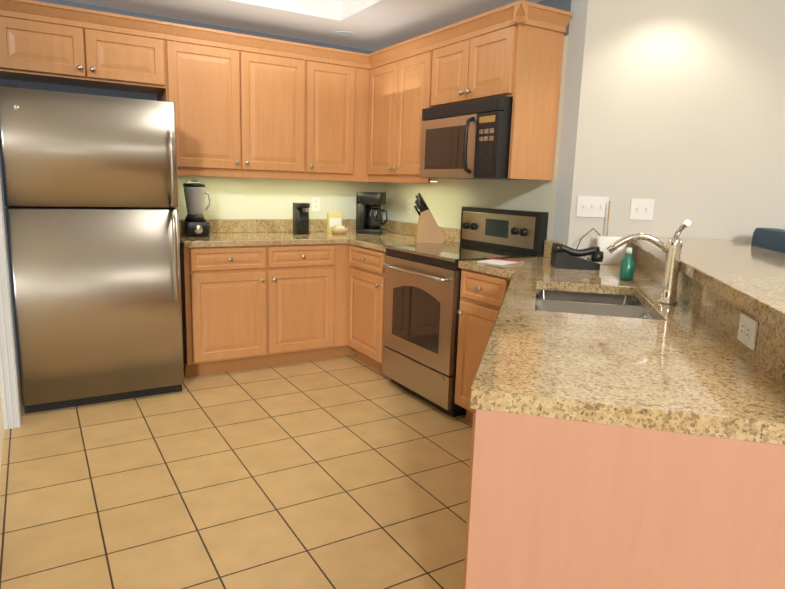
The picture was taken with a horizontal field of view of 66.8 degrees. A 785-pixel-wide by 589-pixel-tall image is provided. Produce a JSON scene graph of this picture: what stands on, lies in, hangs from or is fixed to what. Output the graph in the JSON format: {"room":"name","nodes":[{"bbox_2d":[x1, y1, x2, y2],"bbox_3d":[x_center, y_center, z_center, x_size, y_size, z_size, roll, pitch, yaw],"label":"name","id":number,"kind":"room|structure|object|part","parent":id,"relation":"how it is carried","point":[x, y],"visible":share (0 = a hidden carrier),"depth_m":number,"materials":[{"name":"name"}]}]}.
{"room":"kitchen","nodes":[
{"label":"kitchen","id":0,"kind":"room"},
{"bbox_2d":[0,385,4,471],"bbox_3d":[-0.696,-0.159,0.684,0.085,2.620,7.100,-4,12,-31],"label":"wall","id":1,"kind":"structure","parent":0,"point":[2,429],"depth_m":2.90,"materials":[{"name":"beige paint"}]},
{"bbox_2d":[0,174,20,429],"bbox_3d":[-1.961,-0.483,2.921,0.073,2.378,0.128,-4,12,-31],"label":"door frame","id":2,"kind":"structure","parent":1,"relation":"attached to","point":[10,392],"depth_m":3.01,"materials":[{"name":"white"}]},
{"bbox_2d":[0,0,382,372],"bbox_3d":[-1.302,-0.864,4.453,2.990,2.620,0.100,-4,12,-31],"label":"wall","id":3,"kind":"structure","parent":0,"point":[250,198],"depth_m":4.53,"materials":[{"name":"beige paint"}]},
{"bbox_2d":[0,8,171,101],"bbox_3d":[-1.922,-1.226,3.732,0.906,0.830,0.348,-4,12,-31],"label":"upper cabinet","id":4,"kind":"object","parent":3,"relation":"attached to","point":[40,47],"depth_m":3.55,"materials":[{"name":"brown wood"}]},
{"bbox_2d":[205,195,214,210],"bbox_3d":[-1.347,-0.677,4.397,0.072,0.115,0.008,-4,12,-31],"label":"electrical outlet","id":5,"kind":"object","parent":3,"relation":"attached to","point":[211,207],"visible":0.67,"depth_m":4.40,"materials":[{"name":"white plastic"}]},
{"bbox_2d":[168,32,307,175],"bbox_3d":[-1.124,-1.287,4.207,0.955,0.830,0.348,-4,12,-31],"label":"upper cabinet","id":6,"kind":"object","parent":3,"relation":"attached to","point":[248,106],"depth_m":4.05,"materials":[{"name":"brown wood"}]},
{"bbox_2d":[312,197,319,210],"bbox_3d":[-0.621,-0.733,4.830,0.072,0.115,0.008,-4,12,-31],"label":"electrical outlet","id":7,"kind":"object","parent":3,"relation":"attached to","point":[315,203],"visible":1,"depth_m":4.83,"materials":[{"name":"white plastic"}]},
{"bbox_2d":[308,52,359,179],"bbox_3d":[-0.546,-1.332,4.551,0.394,0.830,0.348,-4,12,-31],"label":"upper cabinet","id":8,"kind":"object","parent":3,"relation":"attached to","point":[331,80],"depth_m":4.41,"materials":[{"name":"brown wood"}]},
{"bbox_2d":[0,354,472,588],"bbox_3d":[2.265,0.918,2.770,7.150,0.060,7.200,-4,12,-31],"label":"floor","id":9,"kind":"structure","parent":0,"point":[347,472],"depth_m":2.56,"materials":[{"name":"tile"}]},
{"bbox_2d":[0,83,183,413],"bbox_3d":[-1.822,-0.285,3.632,0.857,1.742,0.883,-4,12,-31],"label":"refrigerator","id":10,"kind":"object","parent":9,"relation":"on","point":[90,186],"visible":1,"depth_m":3.29,"materials":[{"name":"grey metal"}]},
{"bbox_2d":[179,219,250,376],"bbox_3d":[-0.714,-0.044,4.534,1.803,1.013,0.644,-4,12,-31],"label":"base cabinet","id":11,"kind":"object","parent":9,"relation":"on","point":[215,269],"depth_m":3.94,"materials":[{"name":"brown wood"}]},
{"bbox_2d":[181,180,210,236],"bbox_3d":[-1.355,-0.599,4.125,0.198,0.383,0.176,-4,12,-31],"label":"blender","id":12,"kind":"object","parent":11,"relation":"on","point":[194,223],"visible":1,"depth_m":4.07,"materials":[{"name":"black plastic"}]},
{"bbox_2d":[382,207,548,416],"bbox_3d":[0.393,0.055,3.736,0.730,1.175,0.756,-4,12,-31],"label":"stove","id":13,"kind":"object","parent":9,"relation":"on","point":[422,286],"visible":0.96,"depth_m":3.58,"materials":[{"name":"silver metal"}]},
{"bbox_2d":[251,219,784,588],"bbox_3d":[1.091,0.362,2.054,2.494,1.217,2.100,-4,12,-31],"label":"kitchen counter","id":14,"kind":"object","parent":9,"relation":"on","point":[628,434],"depth_m":1.21,"materials":[{"name":"beige stone"}]},
{"bbox_2d":[293,203,309,233],"bbox_3d":[-0.700,-0.584,4.565,0.100,0.235,0.135,-4,12,-31],"label":"can opener","id":15,"kind":"object","parent":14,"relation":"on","point":[300,218],"visible":1,"depth_m":4.53,"materials":[{"name":"black plastic"}]},
{"bbox_2d":[327,213,346,233],"bbox_3d":[-0.428,-0.561,4.700,0.128,0.160,0.165,-4,12,-31],"label":"box","id":16,"kind":"object","parent":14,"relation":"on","point":[334,223],"visible":1,"depth_m":4.72,"materials":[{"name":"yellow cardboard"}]},
{"bbox_2d":[356,192,387,233],"bbox_3d":[-0.157,-0.667,4.851,0.248,0.330,0.200,4,11,13],"label":"coffee maker","id":17,"kind":"object","parent":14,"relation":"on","point":[369,218],"visible":1,"depth_m":4.79,"materials":[{"name":"black plastic"}]},
{"bbox_2d":[414,193,444,243],"bbox_3d":[0.257,-0.536,4.159,0.224,0.347,0.100,1,10,-3],"label":"knife block","id":18,"kind":"object","parent":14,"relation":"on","point":[428,230],"visible":1,"depth_m":4.12,"materials":[{"name":"brown wood"}]},
{"bbox_2d":[477,257,523,264],"bbox_3d":[0.577,-0.180,3.182,0.239,0.016,0.211,-4,12,-31],"label":"pad","id":19,"kind":"object","parent":14,"relation":"on","point":[497,261],"visible":0.96,"depth_m":3.16,"materials":[{"name":"white paper"}]},
{"bbox_2d":[550,243,603,269],"bbox_3d":[0.949,-0.207,3.093,0.260,0.125,0.200,3,10,8],"label":"telephone","id":20,"kind":"object","parent":14,"relation":"on","point":[564,256],"visible":1,"depth_m":3.01,"materials":[{"name":"black plastic"}]},
{"bbox_2d":[576,201,626,264],"bbox_3d":[1.147,-0.340,3.253,0.213,0.340,0.213,-4,12,-31],"label":"box","id":21,"kind":"object","parent":14,"relation":"on","point":[616,257],"visible":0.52,"depth_m":3.23,"materials":[{"name":"white paper"}]},
{"bbox_3d":[0.451,0.675,1.179,0.450,0.874,0.450,-4,12,-31],"label":"peninsula panel","id":22,"kind":"part","parent":14,"relation":"part of","materials":[{"name":"pink wood"}]},
{"bbox_2d":[619,248,634,280],"bbox_3d":[1.057,-0.138,2.673,0.058,0.146,0.060,-4,12,-31],"label":"soap bottle","id":23,"kind":"object","parent":14,"relation":"on","point":[627,266],"visible":1,"depth_m":2.65,"materials":[{"name":"teal plastic"}]},
{"bbox_2d":[606,220,690,303],"bbox_3d":[0.924,-0.121,2.123,0.198,0.303,0.257,-4,12,-31],"label":"faucet","id":24,"kind":"object","parent":14,"relation":"on","point":[673,263],"depth_m":2.12,"materials":[{"name":"silver metal"}]},
{"bbox_2d":[737,312,757,349],"bbox_3d":[0.882,0.090,1.481,0.008,0.070,0.115,4,11,13],"label":"outlet","id":25,"kind":"object","parent":14,"relation":"attached to","point":[747,330],"visible":1,"depth_m":1.47,"materials":[{"name":"white plastic"}]},
{"bbox_2d":[751,228,784,252],"bbox_3d":[2.036,0.275,2.883,0.520,1.150,0.460,4,11,13],"label":"bar stool","id":26,"kind":"object","parent":9,"relation":"on","point":[773,239],"visible":0.06,"depth_m":2.84,"materials":[{"name":"blue fabric"}]},
{"bbox_2d":[64,0,542,50],"bbox_3d":[2.343,-1.570,2.317,7.150,0.240,7.200,-4,12,-31],"label":"ceiling","id":27,"kind":"structure","parent":0,"point":[374,25],"depth_m":3.91,"materials":[{"name":"white paint"}]},
{"bbox_2d":[334,31,354,36],"bbox_3d":[-0.350,-1.899,4.338,0.150,0.004,0.150,-4,12,-31],"label":"recessed light","id":28,"kind":"object","parent":27,"relation":"in","point":[344,34],"visible":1,"depth_m":4.33,"materials":[{"name":"white"}]},
{"bbox_2d":[382,0,587,256],"bbox_3d":[0.508,-0.771,4.258,0.100,2.620,2.120,-4,12,-31],"label":"wall","id":29,"kind":"structure","parent":0,"point":[446,200],"depth_m":3.52,"materials":[{"name":"beige paint"}]},
{"bbox_2d":[364,44,427,179],"bbox_3d":[0.176,-1.265,4.311,0.349,0.830,0.821,-4,12,-31],"label":"upper cabinet","id":30,"kind":"object","parent":29,"relation":"attached to","point":[398,84],"depth_m":4.23,"materials":[{"name":"brown wood"}]},
{"bbox_2d":[407,199,412,213],"bbox_3d":[0.139,-0.705,4.777,0.008,0.115,0.072,-4,12,-31],"label":"electrical outlet","id":31,"kind":"object","parent":29,"relation":"attached to","point":[409,206],"visible":1,"depth_m":4.77,"materials":[{"name":"white plastic"}]},
{"bbox_2d":[424,16,563,179],"bbox_3d":[0.585,-1.130,3.641,0.349,0.830,0.771,-4,12,-31],"label":"upper cabinet","id":32,"kind":"object","parent":29,"relation":"attached to","point":[519,58],"depth_m":3.32,"materials":[{"name":"brown wood"}]},
{"bbox_2d":[420,96,529,179],"bbox_3d":[0.528,-0.931,3.644,0.462,0.434,0.757,-4,12,-31],"label":"microwave","id":33,"kind":"object","parent":32,"relation":"attached to","point":[467,140],"visible":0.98,"depth_m":3.44,"materials":[{"name":"black plastic"}]},
{"bbox_2d":[568,0,784,261],"bbox_3d":[3.931,-0.377,2.688,6.000,2.620,0.100,4,11,13],"label":"wall","id":34,"kind":"structure","parent":0,"point":[681,118],"depth_m":3.15,"materials":[{"name":"white paint"}]},
{"bbox_2d":[576,196,608,217],"bbox_3d":[1.116,-0.490,3.321,0.165,0.115,0.016,4,11,13],"label":"switch plate","id":35,"kind":"object","parent":34,"relation":"attached to","point":[592,206],"visible":1,"depth_m":3.32,"materials":[{"name":"white plastic"}]},
{"bbox_2d":[629,199,654,219],"bbox_3d":[1.368,-0.466,3.261,0.118,0.115,0.016,4,11,13],"label":"switch plate","id":36,"kind":"object","parent":34,"relation":"attached to","point":[641,209],"visible":1,"depth_m":3.26,"materials":[{"name":"white plastic"}]}
]}

